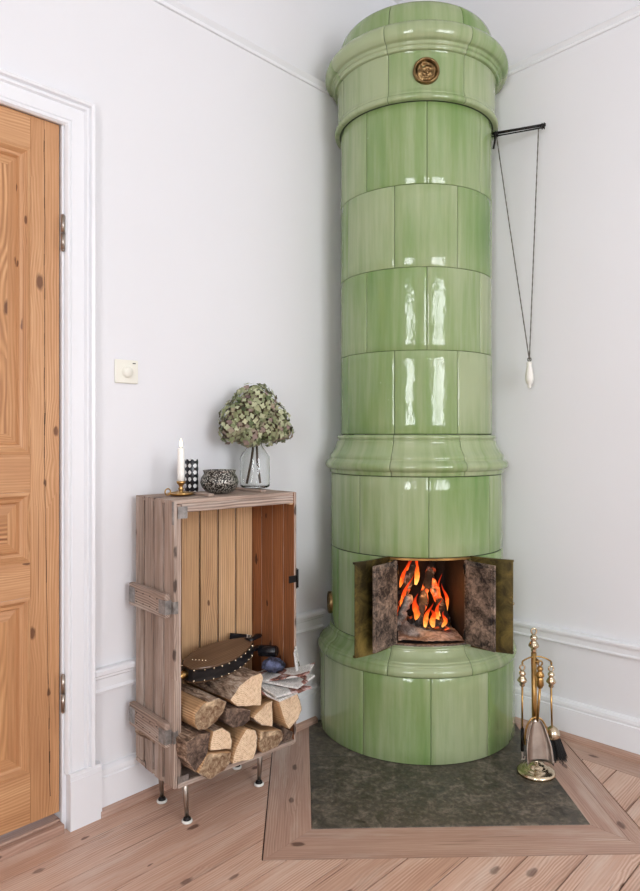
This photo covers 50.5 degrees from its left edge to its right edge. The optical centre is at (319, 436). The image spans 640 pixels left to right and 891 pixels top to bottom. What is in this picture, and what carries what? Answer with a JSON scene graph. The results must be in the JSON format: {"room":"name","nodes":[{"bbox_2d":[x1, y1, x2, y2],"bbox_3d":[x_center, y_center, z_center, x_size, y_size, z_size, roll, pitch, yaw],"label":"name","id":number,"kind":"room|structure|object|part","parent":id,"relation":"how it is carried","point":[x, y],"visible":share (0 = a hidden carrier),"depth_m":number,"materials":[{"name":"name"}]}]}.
{"room":"traditional dwelling","nodes":[
{"label":"traditional dwelling","id":0,"kind":"room"},
{"bbox_2d":[0,0,396,828],"bbox_3d":[-1.390,-0.425,1.514,0.120,3.350,5.240,0,0,43],"label":"wall","id":1,"kind":"structure","parent":0,"point":[218,168],"depth_m":2.44,"materials":[{"name":"paint"}]},
{"bbox_2d":[0,814,63,861],"bbox_3d":[-1.122,1.185,1.780,0.144,0.037,0.876,0,0,43],"label":"trim","id":2,"kind":"structure","parent":1,"relation":"attached to","point":[12,843],"depth_m":1.99,"materials":[{"name":"brown wood"}]},
{"bbox_2d":[0,105,64,835],"bbox_3d":[-1.092,0.098,1.767,0.060,2.095,0.867,0,0,43],"label":"door","id":3,"kind":"structure","parent":1,"relation":"in","point":[29,145],"depth_m":2.00,"materials":[{"name":"brown wood"}]},
{"bbox_3d":[-1.094,-0.398,1.761,0.023,0.905,0.679,0,0,43],"label":"panel","id":4,"kind":"part","parent":3,"relation":"part of","materials":[{"name":"brown wood"}]},
{"bbox_3d":[-1.094,0.269,1.761,0.023,0.208,0.679,0,0,43],"label":"panel","id":5,"kind":"part","parent":3,"relation":"part of","materials":[{"name":"brown wood"}]},
{"bbox_3d":[-1.094,0.736,1.761,0.023,0.522,0.679,0,0,43],"label":"panel","id":6,"kind":"part","parent":3,"relation":"part of","materials":[{"name":"brown wood"}]},
{"bbox_2d":[0,68,101,831],"bbox_3d":[-1.119,0.090,1.779,0.150,2.260,1.107,0,0,43],"label":"trim","id":7,"kind":"structure","parent":1,"relation":"attached to","point":[83,773],"depth_m":2.08,"materials":[{"name":"paint"}]},
{"bbox_2d":[114,359,137,383],"bbox_3d":[-0.629,-0.211,2.215,0.022,0.077,0.084,0,0,43],"label":"light switch","id":8,"kind":"object","parent":1,"relation":"attached to","point":[125,371],"visible":1,"depth_m":2.21,"materials":[{"name":"white plastic"}]},
{"bbox_2d":[101,716,317,818],"bbox_3d":[-0.352,1.187,2.485,0.014,0.026,0.982,0,0,43],"label":"trim","id":9,"kind":"structure","parent":1,"relation":"attached to","point":[120,805],"depth_m":2.23,"materials":[{"name":"brown wood"}]},
{"bbox_2d":[95,608,325,695],"bbox_3d":[-0.347,0.775,2.507,0.030,0.082,1.053,0,0,43],"label":"trim","id":10,"kind":"structure","parent":1,"relation":"attached to","point":[121,674],"depth_m":2.21,"materials":[{"name":"paint"}]},
{"bbox_2d":[102,683,319,807],"bbox_3d":[-0.355,1.125,2.506,0.020,0.151,1.009,0,0,43],"label":"baseboard","id":11,"kind":"structure","parent":1,"relation":"attached to","point":[124,777],"depth_m":2.22,"materials":[{"name":"paint"}]},
{"bbox_2d":[152,0,329,95],"bbox_3d":[-1.339,-1.494,1.465,0.022,0.036,5.000,0,0,43],"label":"trim","id":12,"kind":"structure","parent":1,"relation":"attached to","point":[175,6],"depth_m":2.56,"materials":[{"name":"paint"}]},
{"bbox_2d":[0,725,639,890],"bbox_3d":[0.339,1.225,-0.123,4.842,0.050,5.000,0,0,43],"label":"floor","id":13,"kind":"structure","parent":0,"point":[241,835],"depth_m":1.97,"materials":[{"name":"brown wood"}]},
{"bbox_2d":[129,487,298,824],"bbox_3d":[-0.347,0.691,2.264,0.503,1.016,0.263,0,0,-42],"label":"wooden crate","id":14,"kind":"object","parent":13,"relation":"on","point":[258,574],"visible":0.84,"depth_m":2.32,"materials":[{"name":"wood"}]},
{"bbox_3d":[-0.523,1.122,2.220,0.044,0.137,0.044,0,0,-42],"label":"leg","id":15,"kind":"part","parent":14,"relation":"part of","materials":[{"name":"metal"}]},
{"bbox_3d":[-0.439,0.231,2.023,0.002,0.069,0.011,0,0,-42],"label":"corner plate","id":16,"kind":"part","parent":14,"relation":"part of","materials":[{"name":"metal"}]},
{"bbox_2d":[164,481,194,495],"bbox_3d":[-0.447,0.167,2.176,0.088,0.046,0.088,0,0,-2],"label":"candlestick","id":17,"kind":"object","parent":14,"relation":"on","point":[180,492],"visible":0.98,"depth_m":2.16,"materials":[{"name":"gold metal"}]},
{"bbox_2d":[177,440,184,480],"bbox_3d":[-0.446,0.076,2.177,0.022,0.138,0.022,0,0,43],"label":"candle","id":18,"kind":"object","parent":17,"relation":"on","point":[180,466],"visible":0.98,"depth_m":2.17,"materials":[{"name":"white wax"}]},
{"bbox_3d":[-0.413,0.230,2.039,0.033,0.036,0.001,0,0,-42],"label":"corner plate","id":19,"kind":"part","parent":14,"relation":"part of","materials":[{"name":"grey metal"}]},
{"bbox_3d":[-0.412,1.037,2.041,0.037,0.030,0.001,0,0,-42],"label":"corner plate","id":20,"kind":"part","parent":14,"relation":"part of","materials":[{"name":"silver metal"}]},
{"bbox_3d":[-0.422,1.122,2.109,0.044,0.137,0.044,0,0,-42],"label":"leg","id":21,"kind":"part","parent":14,"relation":"part of","materials":[{"name":"metal"}]},
{"bbox_2d":[185,459,197,491],"bbox_3d":[-0.430,0.133,2.267,0.045,0.112,0.045,0,0,43],"label":"matchbox","id":22,"kind":"object","parent":14,"relation":"on","point":[191,465],"visible":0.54,"depth_m":2.25},
{"bbox_2d":[195,749,230,778],"bbox_3d":[-0.423,1.001,2.161,0.291,0.078,0.126,0,0,43],"label":"log","id":23,"kind":"object","parent":14,"relation":"in","point":[215,762],"visible":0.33,"depth_m":2.06,"materials":[{"name":"brown wood"}]},
{"bbox_2d":[135,721,210,771],"bbox_3d":[-0.465,0.942,2.119,0.292,0.111,0.093,0,0,43],"label":"log","id":24,"kind":"object","parent":23,"relation":"on","point":[192,743],"visible":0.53,"depth_m":2.02,"materials":[{"name":"brown wood"}]},
{"bbox_2d":[181,683,225,729],"bbox_3d":[-0.433,0.841,2.151,0.290,0.081,0.119,0,0,43],"label":"log","id":25,"kind":"object","parent":24,"relation":"on","point":[200,709],"visible":0.54,"depth_m":2.06,"materials":[{"name":"brown wood"}]},
{"bbox_2d":[204,724,231,749],"bbox_3d":[-0.406,0.938,2.184,0.286,0.080,0.086,0,0,43],"label":"log","id":26,"kind":"object","parent":23,"relation":"on","point":[220,738],"visible":0.27,"depth_m":2.08,"materials":[{"name":"brown wood"}]},
{"bbox_2d":[200,469,238,493],"bbox_3d":[-0.336,0.151,2.264,0.127,0.076,0.127,0,0,43],"label":"patterned bowl","id":27,"kind":"object","parent":14,"relation":"on","point":[217,481],"visible":1,"depth_m":2.22,"materials":[{"name":"metal"}]},
{"bbox_2d":[214,720,256,763],"bbox_3d":[-0.339,0.987,2.252,0.286,0.106,0.104,0,0,43],"label":"log","id":28,"kind":"object","parent":14,"relation":"on","point":[244,738],"visible":0.3,"depth_m":2.16,"materials":[{"name":"brown wood"}]},
{"bbox_2d":[199,689,250,727],"bbox_3d":[-0.356,0.888,2.245,0.274,0.074,0.102,0,0,43],"label":"log","id":29,"kind":"object","parent":28,"relation":"on","point":[234,716],"visible":0.25,"depth_m":2.15,"materials":[{"name":"brown wood"}]},
{"bbox_3d":[-0.258,1.048,2.177,0.450,0.014,0.006,0,0,-42],"label":"rail","id":30,"kind":"part","parent":14,"relation":"part of","materials":[{"name":"brown wood"}]},
{"bbox_3d":[-0.257,0.217,2.188,0.434,0.026,0.011,0,0,-42],"label":"rail","id":31,"kind":"part","parent":14,"relation":"part of","materials":[{"name":"brown wood"}]},
{"bbox_2d":[229,633,251,638],"bbox_3d":[-0.284,0.722,2.429,0.061,0.046,0.073,0,0,15],"label":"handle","id":32,"kind":"object","parent":14,"relation":"in","point":[232,635],"visible":0.48,"depth_m":2.40,"materials":[{"name":"black wood"}]},
{"bbox_2d":[240,439,269,488],"bbox_3d":[-0.238,0.098,2.477,0.110,0.180,0.110,0,0,43],"label":"glass vase","id":33,"kind":"object","parent":14,"relation":"on","point":[254,461],"visible":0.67,"depth_m":2.43,"materials":[{"name":"clear glass"}]},
{"bbox_2d":[218,383,293,447],"bbox_3d":[-0.236,-0.011,2.478,0.331,0.368,0.165,0,0,-44],"label":"hydrangea","id":34,"kind":"object","parent":33,"relation":"in","point":[255,416],"visible":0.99,"depth_m":2.41,"materials":[{"name":"green plant"}]},
{"bbox_3d":[-0.205,1.122,2.341,0.044,0.137,0.044,0,0,-42],"label":"leg","id":35,"kind":"part","parent":14,"relation":"part of","materials":[{"name":"metal"}]},
{"bbox_2d":[244,720,282,752],"bbox_3d":[-0.260,1.002,2.340,0.282,0.075,0.105,0,0,43],"label":"log","id":36,"kind":"object","parent":14,"relation":"on","point":[268,738],"visible":0.29,"depth_m":2.24,"materials":[{"name":"brown wood"}]},
{"bbox_2d":[211,694,272,726],"bbox_3d":[-0.286,0.921,2.314,0.281,0.088,0.089,0,0,43],"label":"log","id":37,"kind":"object","parent":36,"relation":"on","point":[261,714],"visible":0.27,"depth_m":2.23,"materials":[{"name":"brown wood"}]},
{"bbox_2d":[182,667,262,705],"bbox_3d":[-0.335,0.821,2.258,0.286,0.107,0.135,0,0,43],"label":"log","id":38,"kind":"object","parent":37,"relation":"on","point":[242,687],"visible":0.62,"depth_m":2.18,"materials":[{"name":"brown wood"}]},
{"bbox_2d":[181,633,261,682],"bbox_3d":[-0.332,0.737,2.254,0.152,0.087,0.373,0,0,43],"label":"bellows","id":39,"kind":"object","parent":38,"relation":"on","point":[217,660],"visible":0.98,"depth_m":2.21,"materials":[{"name":"brown wood"}]},
{"bbox_3d":[-0.231,0.705,2.366,0.034,0.023,0.065,0,0,43],"label":"handle","id":40,"kind":"part","parent":39,"relation":"part of","materials":[{"name":"black metal"}]},
{"bbox_2d":[257,645,278,656],"bbox_3d":[-0.181,0.750,2.368,0.069,0.043,0.040,0,0,21],"label":"tube","id":41,"kind":"object","parent":14,"relation":"in","point":[263,650],"visible":1,"depth_m":2.35,"materials":[{"name":"black metal"}]},
{"bbox_2d":[252,717,292,741],"bbox_3d":[-0.204,1.016,2.408,0.269,0.049,0.045,0,0,43],"label":"log","id":42,"kind":"object","parent":14,"relation":"in","point":[287,734],"visible":0.22,"depth_m":2.31,"materials":[{"name":"brown wood"}]},
{"bbox_2d":[261,694,301,728],"bbox_3d":[-0.213,0.915,2.376,0.301,0.146,0.120,0,0,43],"label":"log","id":43,"kind":"object","parent":42,"relation":"on","point":[285,713],"visible":0.24,"depth_m":2.28,"materials":[{"name":"brown wood"}]},
{"bbox_2d":[259,670,302,701],"bbox_3d":[-0.164,0.840,2.286,0.200,0.026,0.152,0,0,38],"label":"newspaper","id":44,"kind":"object","parent":43,"relation":"on","point":[263,692],"visible":0.26,"depth_m":2.20,"materials":[{"name":"white paper"}]},
{"bbox_2d":[260,671,311,697],"bbox_3d":[-0.144,0.827,2.281,0.142,0.018,0.200,0,0,-36],"label":"newspaper","id":45,"kind":"object","parent":44,"relation":"on","point":[277,691],"visible":0.3,"depth_m":2.21,"materials":[{"name":"white paper"}]},
{"bbox_2d":[261,670,314,688],"bbox_3d":[-0.126,0.814,2.282,0.180,0.011,0.127,0,0,26],"label":"newspaper","id":46,"kind":"object","parent":45,"relation":"on","point":[295,683],"visible":0.47,"depth_m":2.24,"materials":[{"name":"white paper"}]},
{"bbox_2d":[263,662,314,680],"bbox_3d":[-0.109,0.795,2.279,0.167,0.047,0.102,0,0,12],"label":"newspaper","id":47,"kind":"object","parent":46,"relation":"on","point":[286,673],"visible":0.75,"depth_m":2.26,"materials":[{"name":"white paper"}]},
{"bbox_2d":[262,656,285,672],"bbox_3d":[-0.156,0.782,2.312,0.072,0.052,0.080,0,0,43],"label":"packet","id":48,"kind":"object","parent":47,"relation":"on","point":[271,664],"visible":1,"depth_m":2.29,"materials":[{"name":"blue plastic"}]},
{"bbox_2d":[294,646,299,677],"bbox_3d":[-0.077,0.777,2.303,0.023,0.109,0.066,0,0,6],"label":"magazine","id":49,"kind":"object","parent":47,"relation":"on","point":[296,658],"visible":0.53,"depth_m":2.29,"materials":[{"name":"white paper"}]},
{"bbox_3d":[-0.099,0.490,2.334,0.040,0.070,0.038,0,0,-42],"label":"hinge plate","id":50,"kind":"part","parent":14,"relation":"part of","materials":[{"name":"black metal"}]},
{"bbox_2d":[309,720,589,828],"bbox_3d":[0.388,1.206,2.685,0.860,0.016,1.204,0,0,-2],"label":"hearth slab","id":51,"kind":"object","parent":13,"relation":"on","point":[350,789],"visible":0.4,"depth_m":2.28,"materials":[{"name":"stone"}]},
{"bbox_2d":[318,1,545,764],"bbox_3d":[0.388,-0.256,2.712,0.810,2.907,0.810,0,0,43],"label":"stove","id":52,"kind":"object","parent":51,"relation":"on","point":[414,86],"depth_m":2.57,"materials":[{"name":"green ceramic"}]},
{"bbox_3d":[0.195,0.618,2.463,0.184,0.340,0.014,0,0,-43],"label":"brass door","id":53,"kind":"part","parent":52,"relation":"part of","materials":[{"name":"gold metal"}]},
{"bbox_3d":[0.237,0.616,2.461,0.008,0.308,0.150,0,0,39],"label":"iron door","id":54,"kind":"part","parent":52,"relation":"part of","materials":[{"name":"brown metal"}]},
{"bbox_3d":[0.395,-1.500,2.806,0.690,0.112,0.663,0,0,43],"label":"crown moulding","id":55,"kind":"part","parent":52,"relation":"part of","materials":[{"name":"green ceramic"}]},
{"bbox_3d":[0.395,0.072,2.807,0.690,0.157,0.662,0,0,43],"label":"belt moulding","id":56,"kind":"part","parent":52,"relation":"part of","materials":[{"name":"green ceramic"}]},
{"bbox_3d":[0.395,0.831,2.784,0.721,0.102,0.694,0,0,43],"label":"moulding","id":57,"kind":"part","parent":52,"relation":"part of","materials":[{"name":"green ceramic"}]},
{"bbox_2d":[397,615,463,641],"bbox_3d":[0.408,0.741,2.675,0.267,0.062,0.270,0,0,-2],"label":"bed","id":58,"kind":"object","parent":52,"relation":"on","point":[406,631],"visible":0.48,"depth_m":2.62,"materials":[{"name":"brown wood"}]},
{"bbox_2d":[397,594,412,625],"bbox_3d":[0.325,0.678,2.652,0.086,0.121,0.042,0,0,-30],"label":"log","id":59,"kind":"object","parent":58,"relation":"on","point":[408,599],"visible":0.89,"depth_m":2.64,"materials":[{"name":"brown wood"}]},
{"bbox_2d":[397,561,415,614],"bbox_3d":[0.334,0.624,2.698,0.052,0.255,0.130,0,0,43],"label":"log","id":60,"kind":"object","parent":58,"relation":"on","point":[409,573],"visible":0.57,"depth_m":2.69,"materials":[{"name":"brown wood"}]},
{"bbox_2d":[400,560,448,627],"bbox_3d":[0.411,0.608,2.682,0.191,0.277,0.156,0,0,14],"label":"flames","id":61,"kind":"object","parent":58,"relation":"on","point":[436,614],"visible":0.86,"depth_m":2.65},
{"bbox_2d":[413,561,435,626],"bbox_3d":[0.419,0.618,2.692,0.042,0.236,0.199,0,0,29],"label":"log","id":62,"kind":"object","parent":58,"relation":"on","point":[431,568],"visible":0.97,"depth_m":2.68,"materials":[{"name":"brown wood"}]},
{"bbox_2d":[407,615,449,629],"bbox_3d":[0.427,0.731,2.657,0.166,0.051,0.043,0,0,16],"label":"log","id":63,"kind":"object","parent":58,"relation":"on","point":[438,623],"visible":0.66,"depth_m":2.64,"materials":[{"name":"brown wood"}]},
{"bbox_2d":[425,571,450,622],"bbox_3d":[0.472,0.642,2.715,0.120,0.208,0.044,0,0,43],"label":"log","id":64,"kind":"object","parent":58,"relation":"on","point":[435,590],"visible":0.84,"depth_m":2.70,"materials":[{"name":"brown wood"}]},
{"bbox_3d":[0.412,0.616,2.528,0.304,0.326,0.053,0,0,-2],"label":"fire frame","id":65,"kind":"part","parent":52,"relation":"part of","materials":[{"name":"gold metal"}]},
{"bbox_3d":[0.582,0.616,2.470,0.008,0.308,0.139,0,0,-37],"label":"iron door","id":66,"kind":"part","parent":52,"relation":"part of","materials":[{"name":"brown metal"}]},
{"bbox_3d":[0.629,0.618,2.490,0.159,0.340,0.014,0,0,33],"label":"brass door","id":67,"kind":"part","parent":52,"relation":"part of","materials":[{"name":"gold metal"}]},
{"bbox_3d":[0.788,-0.773,2.770,0.134,0.930,0.005,0,0,21],"label":"cord","id":68,"kind":"part","parent":52,"relation":"part of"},
{"bbox_3d":[0.799,-0.727,2.764,0.231,1.068,0.047,0,0,15],"label":"damper pull","id":69,"kind":"part","parent":52,"relation":"part of","materials":[{"name":"black metal"}]},
{"bbox_3d":[0.800,-1.246,2.765,0.231,0.024,0.012,0,0,21],"label":"arm","id":70,"kind":"part","parent":52,"relation":"part of","materials":[{"name":"black metal"}]},
{"bbox_3d":[0.848,-0.248,2.746,0.033,0.111,0.033,0,0,43],"label":"handle","id":71,"kind":"part","parent":52,"relation":"part of","materials":[{"name":"white ceramic"}]},
{"bbox_3d":[0.865,-0.774,2.740,0.040,0.932,0.005,0,0,21],"label":"cord","id":72,"kind":"part","parent":52,"relation":"part of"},
{"bbox_2d":[517,628,555,781],"bbox_3d":[0.767,0.939,2.407,0.132,0.518,0.132,0,0,43],"label":"stand","id":73,"kind":"object","parent":51,"relation":"on","point":[536,771],"visible":0.77,"depth_m":2.40,"materials":[{"name":"gold metal"}]},
{"bbox_2d":[517,664,526,759],"bbox_3d":[0.716,0.974,2.397,0.034,0.336,0.033,0,0,43],"label":"poker","id":74,"kind":"object","parent":73,"relation":"hanging from","point":[522,680],"visible":1,"depth_m":2.39,"materials":[{"name":"gold metal"}]},
{"bbox_3d":[0.716,0.846,2.397,0.034,0.080,0.033,0,0,43],"label":"handle","id":75,"kind":"part","parent":74,"relation":"part of","materials":[{"name":"gold metal"}]},
{"bbox_3d":[0.716,1.013,2.394,0.014,0.259,0.018,0,0,-24],"label":"rod","id":76,"kind":"part","parent":74,"relation":"part of","materials":[{"name":"gold metal"}]},
{"bbox_3d":[0.765,0.958,2.407,0.027,0.380,0.027,0,0,43],"label":"post","id":77,"kind":"part","parent":73,"relation":"part of","materials":[{"name":"gold metal"}]},
{"bbox_2d":[524,660,553,765],"bbox_3d":[0.761,0.961,2.362,0.094,0.353,0.054,0,0,0],"label":"shovel","id":78,"kind":"object","parent":73,"relation":"hanging from","point":[539,747],"visible":1,"depth_m":2.36,"materials":[{"name":"gold metal"}]},
{"bbox_2d":[524,716,547,744],"bbox_3d":[0.757,1.031,2.375,0.087,0.099,0.011,0,0,0],"label":"hood","id":79,"kind":"object","parent":78,"relation":"attached to","point":[538,732],"depth_m":2.37,"materials":[{"name":"metal"}]},
{"bbox_3d":[0.766,0.935,2.373,0.018,0.126,0.009,0,0,0],"label":"rod","id":80,"kind":"part","parent":78,"relation":"part of","materials":[{"name":"gold metal"}]},
{"bbox_3d":[0.771,0.834,2.373,0.031,0.099,0.031,0,0,43],"label":"handle","id":81,"kind":"part","parent":78,"relation":"part of","materials":[{"name":"gold metal"}]},
{"bbox_3d":[0.761,1.065,2.355,0.092,0.145,0.041,0,0,0],"label":"blade","id":82,"kind":"part","parent":78,"relation":"part of","materials":[{"name":"metal"}]},
{"bbox_2d":[546,665,567,763],"bbox_3d":[0.838,0.981,2.399,0.074,0.342,0.061,0,0,18],"label":"brush","id":83,"kind":"object","parent":73,"relation":"hanging from","point":[559,753],"visible":0.86,"depth_m":2.38,"materials":[{"name":"gold metal"}]},
{"bbox_3d":[0.818,0.850,2.397,0.034,0.080,0.033,0,0,43],"label":"handle","id":84,"kind":"part","parent":83,"relation":"part of","materials":[{"name":"gold metal"}]},
{"bbox_3d":[0.819,0.961,2.397,0.010,0.145,0.007,0,0,0],"label":"rod","id":85,"kind":"part","parent":83,"relation":"part of","materials":[{"name":"gold metal"}]},
{"bbox_2d":[397,0,639,718],"bbox_3d":[2.127,-0.425,1.710,4.720,3.350,0.120,0,0,43],"label":"wall","id":86,"kind":"structure","parent":0,"point":[569,441],"depth_m":2.69,"materials":[{"name":"paint"}]},
{"bbox_2d":[508,5,639,76],"bbox_3d":[0.953,-1.559,2.723,1.578,0.130,0.022,0,0,43],"label":"trim","id":87,"kind":"structure","parent":86,"relation":"attached to","point":[634,12],"depth_m":2.67,"materials":[{"name":"paint"}]},
{"bbox_2d":[513,619,639,660],"bbox_3d":[2.244,0.801,1.495,4.015,0.058,0.030,0,0,43],"label":"trim","id":88,"kind":"structure","parent":86,"relation":"attached to","point":[620,648],"depth_m":2.65,"materials":[{"name":"paint"}]},
{"bbox_2d":[514,685,639,754],"bbox_3d":[2.260,1.125,1.487,3.980,0.151,0.020,0,0,43],"label":"baseboard","id":89,"kind":"structure","parent":86,"relation":"attached to","point":[618,730],"depth_m":2.64,"materials":[{"name":"paint"}]},
{"bbox_2d":[514,717,639,763],"bbox_3d":[2.253,1.187,1.470,3.968,0.026,0.014,0,0,43],"label":"trim","id":90,"kind":"structure","parent":86,"relation":"attached to","point":[573,738],"depth_m":2.60,"materials":[{"name":"brown wood"}]}
]}

